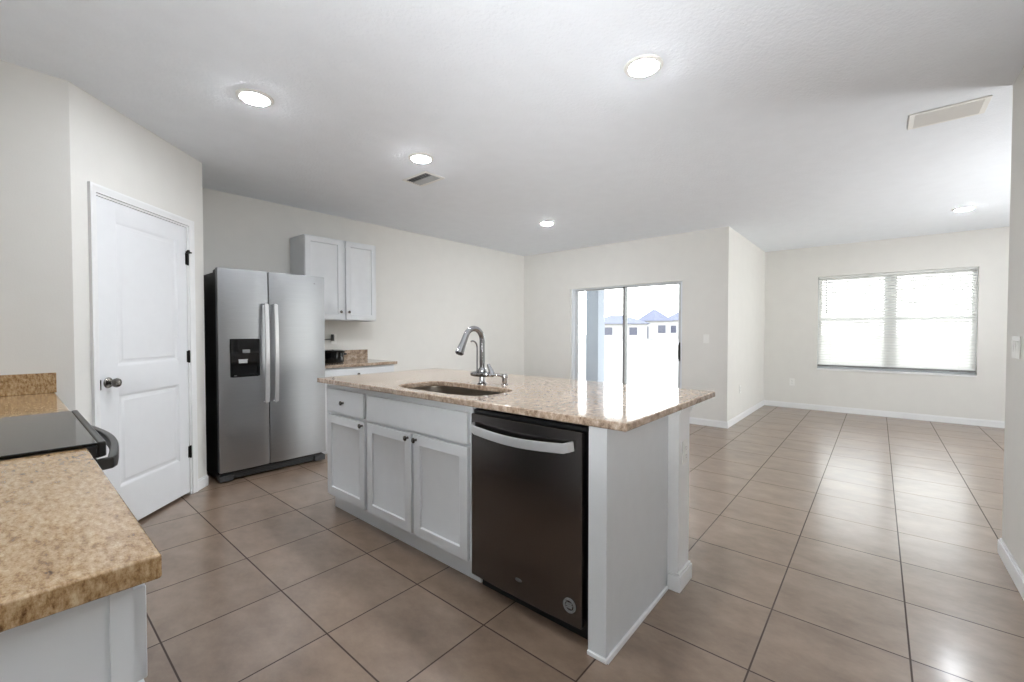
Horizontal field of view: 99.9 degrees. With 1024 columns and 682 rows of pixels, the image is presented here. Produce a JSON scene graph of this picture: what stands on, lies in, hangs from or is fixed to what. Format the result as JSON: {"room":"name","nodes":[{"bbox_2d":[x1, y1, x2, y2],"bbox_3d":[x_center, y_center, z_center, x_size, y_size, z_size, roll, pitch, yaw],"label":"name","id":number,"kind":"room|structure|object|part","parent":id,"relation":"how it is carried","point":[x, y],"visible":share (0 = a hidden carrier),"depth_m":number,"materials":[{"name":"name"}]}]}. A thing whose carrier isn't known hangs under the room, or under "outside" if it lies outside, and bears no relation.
{"room":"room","nodes":[
{"label":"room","id":0,"kind":"room"},
{"bbox_2d":[0,60,74,410],"bbox_3d":[-2.717,-0.096,2.060,0.120,2.600,0.860,1,2,40],"label":"wall","id":1,"kind":"structure","parent":0,"point":[37,319],"depth_m":2.24,"materials":[{"name":"paint"}]},
{"bbox_2d":[0,372,56,396],"bbox_3d":[-2.646,0.226,2.039,0.021,0.106,0.670,1,2,40],"label":"backsplash","id":2,"kind":"structure","parent":1,"relation":"attached to","point":[35,383],"depth_m":2.21,"materials":[{"name":"stone"}]},
{"bbox_2d":[68,81,206,478],"bbox_3d":[-2.495,-0.114,2.907,0.115,2.600,1.130,0,1,-5],"label":"wall","id":3,"kind":"structure","parent":0,"point":[108,149],"depth_m":2.65,"materials":[{"name":"paint"}]},
{"bbox_2d":[87,181,197,519],"bbox_3d":[-2.463,0.137,2.897,0.177,2.098,0.896,0,1,-5],"label":"door","id":4,"kind":"structure","parent":3,"relation":"in","point":[142,254],"depth_m":2.86,"materials":[{"name":"white paint"}]},
{"bbox_3d":[-2.381,0.250,2.574,0.066,0.064,0.064,0,1,-5],"label":"knob","id":5,"kind":"part","parent":4,"relation":"part of","materials":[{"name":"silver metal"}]},
{"bbox_2d":[198,475,208,490],"bbox_3d":[-2.432,1.141,2.939,0.016,0.088,1.130,0,1,-5],"label":"baseboard","id":6,"kind":"structure","parent":3,"relation":"attached to","point":[203,481],"depth_m":3.43,"materials":[{"name":"white paint"}]},
{"bbox_2d":[202,187,523,374],"bbox_3d":[-2.825,-0.143,4.255,0.140,2.600,9.225,1,2,40],"label":"wall","id":7,"kind":"structure","parent":0,"point":[430,290],"depth_m":5.80,"materials":[{"name":"paint"}]},
{"bbox_2d":[290,234,375,321],"bbox_3d":[-1.979,-0.669,4.841,0.373,0.885,0.831,1,2,40],"label":"upper cabinet","id":8,"kind":"object","parent":7,"relation":"attached to","point":[348,269],"visible":0.92,"depth_m":4.71,"materials":[{"name":"paint"}]},
{"bbox_3d":[-1.998,-0.666,4.584,0.020,0.864,0.408,1,2,40],"label":"door","id":9,"kind":"part","parent":8,"relation":"part of","materials":[{"name":"paint"}]},
{"bbox_3d":[-1.722,-0.672,4.909,0.020,0.864,0.372,1,2,40],"label":"door","id":10,"kind":"part","parent":8,"relation":"part of","materials":[{"name":"paint"}]},
{"bbox_2d":[331,334,336,343],"bbox_3d":[-2.079,-0.024,5.019,0.009,0.115,0.070,1,2,40],"label":"wall outlet","id":11,"kind":"object","parent":7,"relation":"attached to","point":[335,335],"visible":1,"depth_m":5.03,"materials":[{"name":"white plastic"}]},
{"bbox_2d":[344,349,367,359],"bbox_3d":[-2.089,0.171,5.001,0.021,0.118,0.902,1,2,40],"label":"backsplash","id":12,"kind":"structure","parent":7,"relation":"attached to","point":[351,354],"depth_m":5.22,"materials":[{"name":"stone"}]},
{"bbox_2d":[0,0,1023,255],"bbox_3d":[1.483,-1.476,2.253,9.500,0.150,11.800,1,2,40],"label":"ceiling","id":13,"kind":"structure","parent":0,"point":[782,124],"depth_m":2.56,"materials":[{"name":"white paint"}]},
{"bbox_2d":[235,88,273,106],"bbox_3d":[-1.483,-1.395,2.484,0.192,0.022,0.192,1,2,40],"label":"recessed light","id":14,"kind":"object","parent":13,"relation":"in","point":[253,97],"visible":1,"depth_m":2.46,"materials":[{"name":"white plastic"}]},
{"bbox_2d":[408,153,433,163],"bbox_3d":[-0.708,-1.413,3.349,0.192,0.022,0.192,1,2,40],"label":"recessed light","id":15,"kind":"object","parent":13,"relation":"in","point":[421,158],"visible":1,"depth_m":3.31,"materials":[{"name":"white plastic"}]},
{"bbox_2d":[402,171,444,186],"bbox_3d":[-0.783,-1.428,3.804,0.330,0.011,0.220,1,2,40],"label":"ceiling vent","id":16,"kind":"object","parent":13,"relation":"in","point":[424,178],"visible":1,"depth_m":3.79,"materials":[{"name":"white plastic"}]},
{"bbox_2d":[539,221,554,225],"bbox_3d":[0.434,-1.455,5.346,0.192,0.022,0.192,1,2,40],"label":"recessed light","id":17,"kind":"object","parent":13,"relation":"in","point":[546,223],"visible":1,"depth_m":5.30,"materials":[{"name":"white plastic"}]},
{"bbox_2d":[624,54,662,77],"bbox_3d":[0.669,-1.388,2.190,0.192,0.022,0.192,1,2,40],"label":"recessed light","id":18,"kind":"object","parent":13,"relation":"in","point":[645,65],"visible":1,"depth_m":2.17,"materials":[{"name":"white plastic"}]},
{"bbox_2d":[907,95,992,129],"bbox_3d":[2.691,-1.404,2.663,0.350,0.010,0.258,1,2,40],"label":"ceiling vent","id":19,"kind":"object","parent":13,"relation":"in","point":[976,106],"visible":1,"depth_m":2.65,"materials":[{"name":"white plastic"}]},
{"bbox_2d":[952,206,976,211],"bbox_3d":[4.956,-1.442,4.718,0.192,0.022,0.192,1,2,40],"label":"recessed light","id":20,"kind":"object","parent":13,"relation":"in","point":[966,208],"visible":1,"depth_m":4.68,"materials":[{"name":"white plastic"}]},
{"bbox_2d":[138,405,1023,681],"bbox_3d":[1.483,1.259,2.310,9.500,0.120,11.800,1,2,40],"label":"floor","id":21,"kind":"structure","parent":0,"point":[824,546],"depth_m":2.10,"materials":[{"name":"brown tile"}]},
{"bbox_2d":[0,410,118,469],"bbox_3d":[-1.645,0.636,1.254,0.760,1.050,0.732,1,2,40],"label":"range","id":22,"kind":"object","parent":21,"relation":"on","point":[36,434],"visible":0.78,"depth_m":1.31,"materials":[{"name":"black glass"}]},
{"bbox_2d":[0,411,97,458],"bbox_3d":[-1.659,0.291,1.229,0.758,0.008,0.613,1,2,40],"label":"cooktop","id":23,"kind":"object","parent":22,"relation":"in","point":[36,434],"depth_m":1.31,"materials":[{"name":"black glass"}]},
{"bbox_3d":[-1.464,0.303,1.459,0.760,0.045,0.046,1,2,40],"label":"trim","id":24,"kind":"part","parent":22,"relation":"part of","materials":[{"name":"black plastic"}]},
{"bbox_3d":[-1.443,0.354,1.500,0.712,0.036,0.085,1,2,40],"label":"handle","id":25,"kind":"part","parent":22,"relation":"part of","materials":[{"name":"metal"}]},
{"bbox_2d":[0,583,147,681],"bbox_3d":[-1.054,0.789,0.697,0.856,0.888,0.646,1,2,40],"label":"base cabinet","id":26,"kind":"object","parent":21,"relation":"on","point":[104,639],"visible":0.38,"depth_m":0.59,"materials":[{"name":"paint"}]},
{"bbox_2d":[0,448,161,631],"bbox_3d":[-1.053,0.326,0.668,0.885,0.036,0.642,1,2,40],"label":"countertop","id":27,"kind":"structure","parent":26,"relation":"on","point":[69,539],"depth_m":0.66,"materials":[{"name":"stone"}]},
{"bbox_3d":[-0.712,0.440,0.776,0.393,0.142,0.019,1,2,40],"label":"drawer","id":28,"kind":"part","parent":26,"relation":"part of","materials":[{"name":"paint"}]},
{"bbox_2d":[204,267,325,482],"bbox_3d":[-2.344,0.276,4.042,0.809,1.772,0.884,1,2,40],"label":"refrigerator","id":29,"kind":"object","parent":21,"relation":"on","point":[265,331],"visible":0.99,"depth_m":3.73,"materials":[{"name":"silver metal"}]},
{"bbox_3d":[-2.280,0.240,3.654,0.070,1.684,0.377,1,2,40],"label":"freezer door","id":30,"kind":"part","parent":29,"relation":"part of","materials":[{"name":"silver metal"}]},
{"bbox_3d":[-2.239,0.086,3.627,0.002,0.030,0.058,1,2,40],"label":"control panel","id":31,"kind":"part","parent":29,"relation":"part of","materials":[{"name":"grey plastic"}]},
{"bbox_3d":[-2.127,0.106,3.726,0.072,0.873,0.032,1,2,40],"label":"handle","id":32,"kind":"part","parent":29,"relation":"part of","materials":[{"name":"metal"}]},
{"bbox_3d":[-2.077,0.105,3.784,0.072,0.873,0.032,1,2,40],"label":"handle","id":33,"kind":"part","parent":29,"relation":"part of","materials":[{"name":"metal"}]},
{"bbox_3d":[-1.990,0.233,3.993,0.072,1.684,0.499,1,2,40],"label":"fridge door","id":34,"kind":"part","parent":29,"relation":"part of","materials":[{"name":"silver metal"}]},
{"bbox_2d":[327,384,375,526],"bbox_3d":[-0.924,0.736,3.070,0.525,0.893,0.636,1,2,40],"label":"base cabinet","id":35,"kind":"object","parent":21,"relation":"on","point":[347,421],"visible":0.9,"depth_m":2.83,"materials":[{"name":"paint"}]},
{"bbox_3d":[-1.096,0.405,2.837,0.450,0.156,0.019,1,2,40],"label":"drawer","id":36,"kind":"part","parent":35,"relation":"part of","materials":[{"name":"paint"}]},
{"bbox_3d":[-1.097,0.782,2.846,0.474,0.551,0.020,1,2,40],"label":"door","id":37,"kind":"part","parent":35,"relation":"part of","materials":[{"name":"paint"}]},
{"bbox_2d":[322,364,393,453],"bbox_3d":[-1.853,0.707,4.798,0.656,0.879,0.876,1,2,40],"label":"base cabinet","id":38,"kind":"object","parent":21,"relation":"on","point":[331,372],"visible":0.16,"depth_m":4.51,"materials":[{"name":"paint"}]},
{"bbox_3d":[-1.769,0.749,4.446,0.020,0.550,0.404,1,2,40],"label":"door","id":39,"kind":"part","parent":38,"relation":"part of","materials":[{"name":"paint"}]},
{"bbox_3d":[-1.630,0.369,4.601,0.019,0.162,0.832,1,2,40],"label":"drawer","id":40,"kind":"part","parent":38,"relation":"part of","materials":[{"name":"paint"}]},
{"bbox_2d":[325,349,396,368],"bbox_3d":[-1.851,0.191,4.799,0.646,0.150,0.902,1,2,40],"label":"countertop","id":41,"kind":"structure","parent":38,"relation":"on","point":[354,358],"depth_m":4.88,"materials":[{"name":"stone"}]},
{"bbox_2d":[325,349,346,363],"bbox_3d":[-1.947,0.163,4.661,0.262,0.146,0.262,0,1,-5],"label":"cooking pot","id":42,"kind":"object","parent":41,"relation":"on","point":[332,355],"visible":0.74,"depth_m":4.56,"materials":[{"name":"black metal"}]},
{"bbox_2d":[367,390,482,582],"bbox_3d":[-0.369,0.746,2.598,0.933,0.893,0.636,1,2,40],"label":"base cabinet","id":43,"kind":"object","parent":21,"relation":"on","point":[419,451],"visible":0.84,"depth_m":2.32,"materials":[{"name":"paint"}]},
{"bbox_3d":[-0.722,0.786,2.527,0.441,0.556,0.020,1,2,40],"label":"door","id":44,"kind":"part","parent":43,"relation":"part of","materials":[{"name":"paint"}]},
{"bbox_3d":[-0.373,0.791,2.230,0.424,0.558,0.020,1,2,40],"label":"door","id":45,"kind":"part","parent":43,"relation":"part of","materials":[{"name":"paint"}]},
{"bbox_2d":[317,368,714,431],"bbox_3d":[-0.133,0.281,2.681,2.332,0.031,1.082,1,2,40],"label":"countertop","id":46,"kind":"structure","parent":43,"relation":"on","point":[607,405],"depth_m":2.21,"materials":[{"name":"stone"}]},
{"bbox_2d":[410,386,499,395],"bbox_3d":[-0.341,0.401,2.491,0.763,0.200,0.386,1,2,40],"label":"sink","id":47,"kind":"object","parent":46,"relation":"in","point":[440,389],"visible":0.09,"depth_m":2.73,"materials":[{"name":"metal"}]},
{"bbox_2d":[455,326,494,384],"bbox_3d":[-0.243,0.088,2.592,0.181,0.359,0.249,1,2,40],"label":"kitchen faucet","id":48,"kind":"object","parent":46,"relation":"on","point":[481,372],"visible":0.98,"depth_m":2.63,"materials":[{"name":"silver metal"}]},
{"bbox_3d":[-0.230,0.097,2.625,0.009,0.204,0.058,1,2,40],"label":"docking arm","id":49,"kind":"part","parent":48,"relation":"part of","materials":[{"name":"silver metal"}]},
{"bbox_3d":[-0.184,0.243,2.663,0.062,0.046,0.062,1,2,40],"label":"post","id":50,"kind":"part","parent":48,"relation":"part of","materials":[{"name":"silver metal"}]},
{"bbox_3d":[-0.127,0.179,2.630,0.052,0.083,0.036,1,2,40],"label":"lever","id":51,"kind":"part","parent":48,"relation":"part of","materials":[{"name":"silver metal"}]},
{"bbox_2d":[489,374,507,384],"bbox_3d":[-0.078,0.233,2.599,0.120,0.070,0.042,-1,1,-32],"label":"soap dispenser","id":52,"kind":"object","parent":46,"relation":"on","point":[504,376],"visible":1,"depth_m":2.60,"materials":[{"name":"silver metal"}]},
{"bbox_3d":[-0.079,0.215,2.599,0.119,0.034,0.040,-1,1,-31],"label":"pump spout","id":53,"kind":"part","parent":52,"relation":"part of","materials":[{"name":"silver metal"}]},
{"bbox_2d":[471,408,588,639],"bbox_3d":[0.216,0.766,2.067,0.628,0.876,0.631,1,2,40],"label":"dishwasher","id":54,"kind":"object","parent":21,"relation":"on","point":[530,475],"visible":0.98,"depth_m":1.82,"materials":[{"name":"black metal"}]},
{"bbox_3d":[0.017,0.419,1.849,0.563,0.063,0.052,1,2,40],"label":"handle","id":55,"kind":"part","parent":54,"relation":"part of","materials":[{"name":"metal"}]},
{"bbox_2d":[587,416,667,664],"bbox_3d":[0.529,0.762,1.869,0.089,0.892,0.638,1,2,40],"label":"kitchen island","id":56,"kind":"object","parent":21,"relation":"on","point":[628,520],"visible":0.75,"depth_m":1.74,"materials":[{"name":"paint"}]},
{"bbox_3d":[0.362,0.759,1.623,0.004,0.875,0.030,1,2,40],"label":"corner trim","id":57,"kind":"part","parent":56,"relation":"part of","materials":[{"name":"paint"}]},
{"bbox_3d":[0.524,1.199,1.872,0.089,0.017,0.622,1,2,40],"label":"shoe molding","id":58,"kind":"part","parent":56,"relation":"part of","materials":[{"name":"white paint"}]},
{"bbox_3d":[-2.298,0.766,1.779,0.901,0.888,0.646,1,2,40],"label":"cabinet","id":59,"kind":"object","parent":21,"relation":"on","visible":0},
{"bbox_2d":[0,372,68,417],"bbox_3d":[-2.310,0.250,1.754,0.904,0.142,0.670,1,2,40],"label":"countertop","id":60,"kind":"structure","parent":59,"relation":"on","point":[20,394],"depth_m":2.15,"materials":[{"name":"stone"}]},
{"bbox_2d":[524,226,731,421],"bbox_3d":[1.497,-0.195,6.739,3.505,2.600,0.160,1,2,40],"label":"wall","id":61,"kind":"structure","parent":0,"point":[702,260],"depth_m":6.11,"materials":[{"name":"paint"}]},
{"bbox_2d":[571,281,681,388],"bbox_3d":[1.705,0.133,6.579,1.813,1.952,0.135,1,2,40],"label":"door","id":62,"kind":"structure","parent":61,"relation":"in","point":[575,292],"depth_m":6.56,"materials":[{"name":"white plastic"}]},
{"bbox_3d":[1.410,0.121,6.875,0.910,1.905,0.035,1,2,40],"label":"fixed panel","id":63,"kind":"part","parent":62,"relation":"part of","materials":[{"name":"clear glass"}]},
{"bbox_3d":[2.030,0.133,6.290,0.873,1.905,0.035,1,2,40],"label":"sliding panel","id":64,"kind":"part","parent":62,"relation":"part of","materials":[{"name":"clear glass"}]},
{"bbox_3d":[2.325,0.151,5.990,0.020,0.260,0.041,1,2,40],"label":"pull handle","id":65,"kind":"part","parent":62,"relation":"part of","materials":[{"name":"metal"}]},
{"bbox_2d":[703,335,708,342],"bbox_3d":[2.576,-0.028,5.712,0.070,0.115,0.011,1,2,40],"label":"light switch","id":66,"kind":"object","parent":61,"relation":"attached to","point":[705,337],"visible":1,"depth_m":5.71,"materials":[{"name":"white plastic"}]},
{"bbox_2d":[689,417,727,428],"bbox_3d":[1.500,1.063,6.650,3.379,0.088,0.016,1,2,40],"label":"baseboard","id":67,"kind":"structure","parent":61,"relation":"attached to","point":[699,421],"depth_m":5.70,"materials":[{"name":"white paint"}]},
{"bbox_2d":[667,412,689,572],"bbox_3d":[0.003,0.741,2.834,2.213,0.894,0.147,1,2,40],"label":"wall","id":68,"kind":"structure","parent":0,"point":[678,425],"depth_m":2.08,"materials":[{"name":"white paint"}]},
{"bbox_2d":[667,560,691,592],"bbox_3d":[0.009,1.143,2.837,2.228,0.088,0.176,1,2,40],"label":"baseboard","id":69,"kind":"structure","parent":68,"relation":"attached to","point":[676,582],"depth_m":2.08,"materials":[{"name":"white paint"}]},
{"bbox_2d":[673,405,693,414],"bbox_3d":[0.009,0.315,2.818,2.237,0.041,0.186,1,2,40],"label":"trim","id":70,"kind":"structure","parent":68,"relation":"attached to","point":[688,409],"depth_m":2.07,"materials":[{"name":"white paint"}]},
{"bbox_2d":[682,439,687,464],"bbox_3d":[0.851,0.543,2.111,0.009,0.115,0.070,1,2,40],"label":"wall outlet","id":71,"kind":"object","parent":68,"relation":"attached to","point":[685,442],"visible":1,"depth_m":2.10,"materials":[{"name":"white plastic"}]},
{"bbox_2d":[730,229,764,418],"bbox_3d":[3.579,-0.192,6.605,0.160,2.600,2.335,1,2,40],"label":"wall","id":72,"kind":"structure","parent":0,"point":[748,260],"depth_m":6.34,"materials":[{"name":"paint"}]},
{"bbox_2d":[727,400,763,427],"bbox_3d":[3.542,1.067,6.454,0.014,0.088,2.335,1,2,40],"label":"baseboard","id":73,"kind":"structure","parent":72,"relation":"attached to","point":[752,409],"depth_m":6.25,"materials":[{"name":"white paint"}]},
{"bbox_2d":[763,226,1009,420],"bbox_3d":[6.544,-0.169,5.511,5.775,2.600,0.160,1,2,40],"label":"wall","id":74,"kind":"structure","parent":0,"point":[792,276],"depth_m":6.32,"materials":[{"name":"paint"}]},
{"bbox_2d":[790,378,794,385],"bbox_3d":[4.601,0.673,7.071,0.070,0.115,0.009,1,2,40],"label":"wall outlet","id":75,"kind":"object","parent":74,"relation":"attached to","point":[792,381],"visible":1,"depth_m":7.06,"materials":[{"name":"white plastic"}]},
{"bbox_2d":[764,400,1004,427],"bbox_3d":[6.487,1.088,5.473,5.743,0.088,0.016,1,2,40],"label":"baseboard","id":76,"kind":"structure","parent":74,"relation":"attached to","point":[935,418],"depth_m":6.27,"materials":[{"name":"white paint"}]},
{"bbox_2d":[817,270,977,376],"bbox_3d":[5.564,-0.268,6.328,1.745,1.473,0.162,1,2,40],"label":"window","id":77,"kind":"structure","parent":74,"relation":"in","point":[876,370],"depth_m":6.31,"materials":[{"name":"white plastic"}]},
{"bbox_3d":[5.256,-0.295,6.659,0.796,1.383,0.046,1,2,40],"label":"sash","id":78,"kind":"part","parent":77,"relation":"part of","materials":[{"name":"white plastic"}]},
{"bbox_3d":[5.545,0.457,6.321,1.745,0.025,0.102,1,2,40],"label":"sill","id":79,"kind":"part","parent":77,"relation":"part of","materials":[{"name":"white paint"}]},
{"bbox_2d":[818,267,977,371],"bbox_3d":[5.543,-0.296,6.302,1.733,1.411,0.075,1,2,40],"label":"window blind","id":80,"kind":"object","parent":77,"relation":"attached to","point":[961,329],"visible":1,"depth_m":6.24,"materials":[{"name":"plastic"}]},
{"bbox_3d":[5.549,0.397,6.324,1.729,0.024,0.050,1,2,40],"label":"rail","id":81,"kind":"part","parent":80,"relation":"part of","materials":[{"name":"grey plastic"}]},
{"bbox_3d":[5.939,-0.282,6.077,0.800,1.383,0.046,1,2,40],"label":"sash","id":82,"kind":"part","parent":77,"relation":"part of","materials":[{"name":"white glass"}]},
{"bbox_2d":[1002,66,1023,574],"bbox_3d":[2.340,-0.091,1.815,0.120,2.600,1.400,1,2,40],"label":"wall","id":83,"kind":"structure","parent":0,"point":[1013,480],"depth_m":2.24,"materials":[{"name":"paint"}]},
{"bbox_2d":[998,538,1023,599],"bbox_3d":[2.340,1.163,1.853,0.134,0.090,1.416,1,2,40],"label":"baseboard","id":84,"kind":"structure","parent":83,"relation":"attached to","point":[1012,567],"depth_m":2.18,"materials":[{"name":"white paint"}]},
{"bbox_2d":[1011,336,1020,358],"bbox_3d":[2.591,0.032,2.215,0.011,0.115,0.162,1,2,40],"label":"light switch","id":85,"kind":"object","parent":83,"relation":"attached to","point":[1016,340],"visible":1,"depth_m":2.19,"materials":[{"name":"white plastic"}]},
{"label":"outside","id":86,"kind":"structure","parent":0,"visible":0},
{"bbox_2d":[579,335,970,387],"bbox_3d":[22.239,-0.688,103.323,220.000,0.200,173.790,1,2,40],"label":"ground","id":87,"kind":"structure","parent":86,"point":[649,362],"depth_m":20.20,"materials":[{"name":"white"}]},
{"bbox_2d":[605,315,650,340],"bbox_3d":[17.633,-2.225,71.838,10.000,4.200,8.000,0,1,14],"label":"house","id":88,"kind":"structure","parent":87,"relation":"on","point":[636,329],"depth_m":68.33,"materials":[{"name":"paint"}]},
{"bbox_2d":[638,309,673,339],"bbox_3d":[26.668,-3.111,80.661,6.600,5.600,6.000,0,1,18],"label":"house","id":89,"kind":"structure","parent":87,"relation":"on","point":[659,328],"depth_m":78.20,"materials":[{"name":"paint"}]},
{"bbox_2d":[669,312,678,338],"bbox_3d":[37.005,-3.623,90.689,9.800,6.200,8.000,0,1,22],"label":"house","id":90,"kind":"structure","parent":87,"relation":"on","point":[674,324],"depth_m":88.44,"materials":[{"name":"paint"}]},
{"bbox_3d":[2.284,1.159,7.989,3.560,0.119,2.710,1,2,40],"label":"patio","id":91,"kind":"object","parent":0,"visible":0},
{"bbox_2d":[586,290,604,381],"bbox_3d":[1.823,-0.306,9.408,0.360,2.750,0.360,1,2,40],"label":"porch column","id":92,"kind":"structure","parent":91,"relation":"on","point":[595,300],"depth_m":9.30,"materials":[{"name":"white paint"}]}
]}

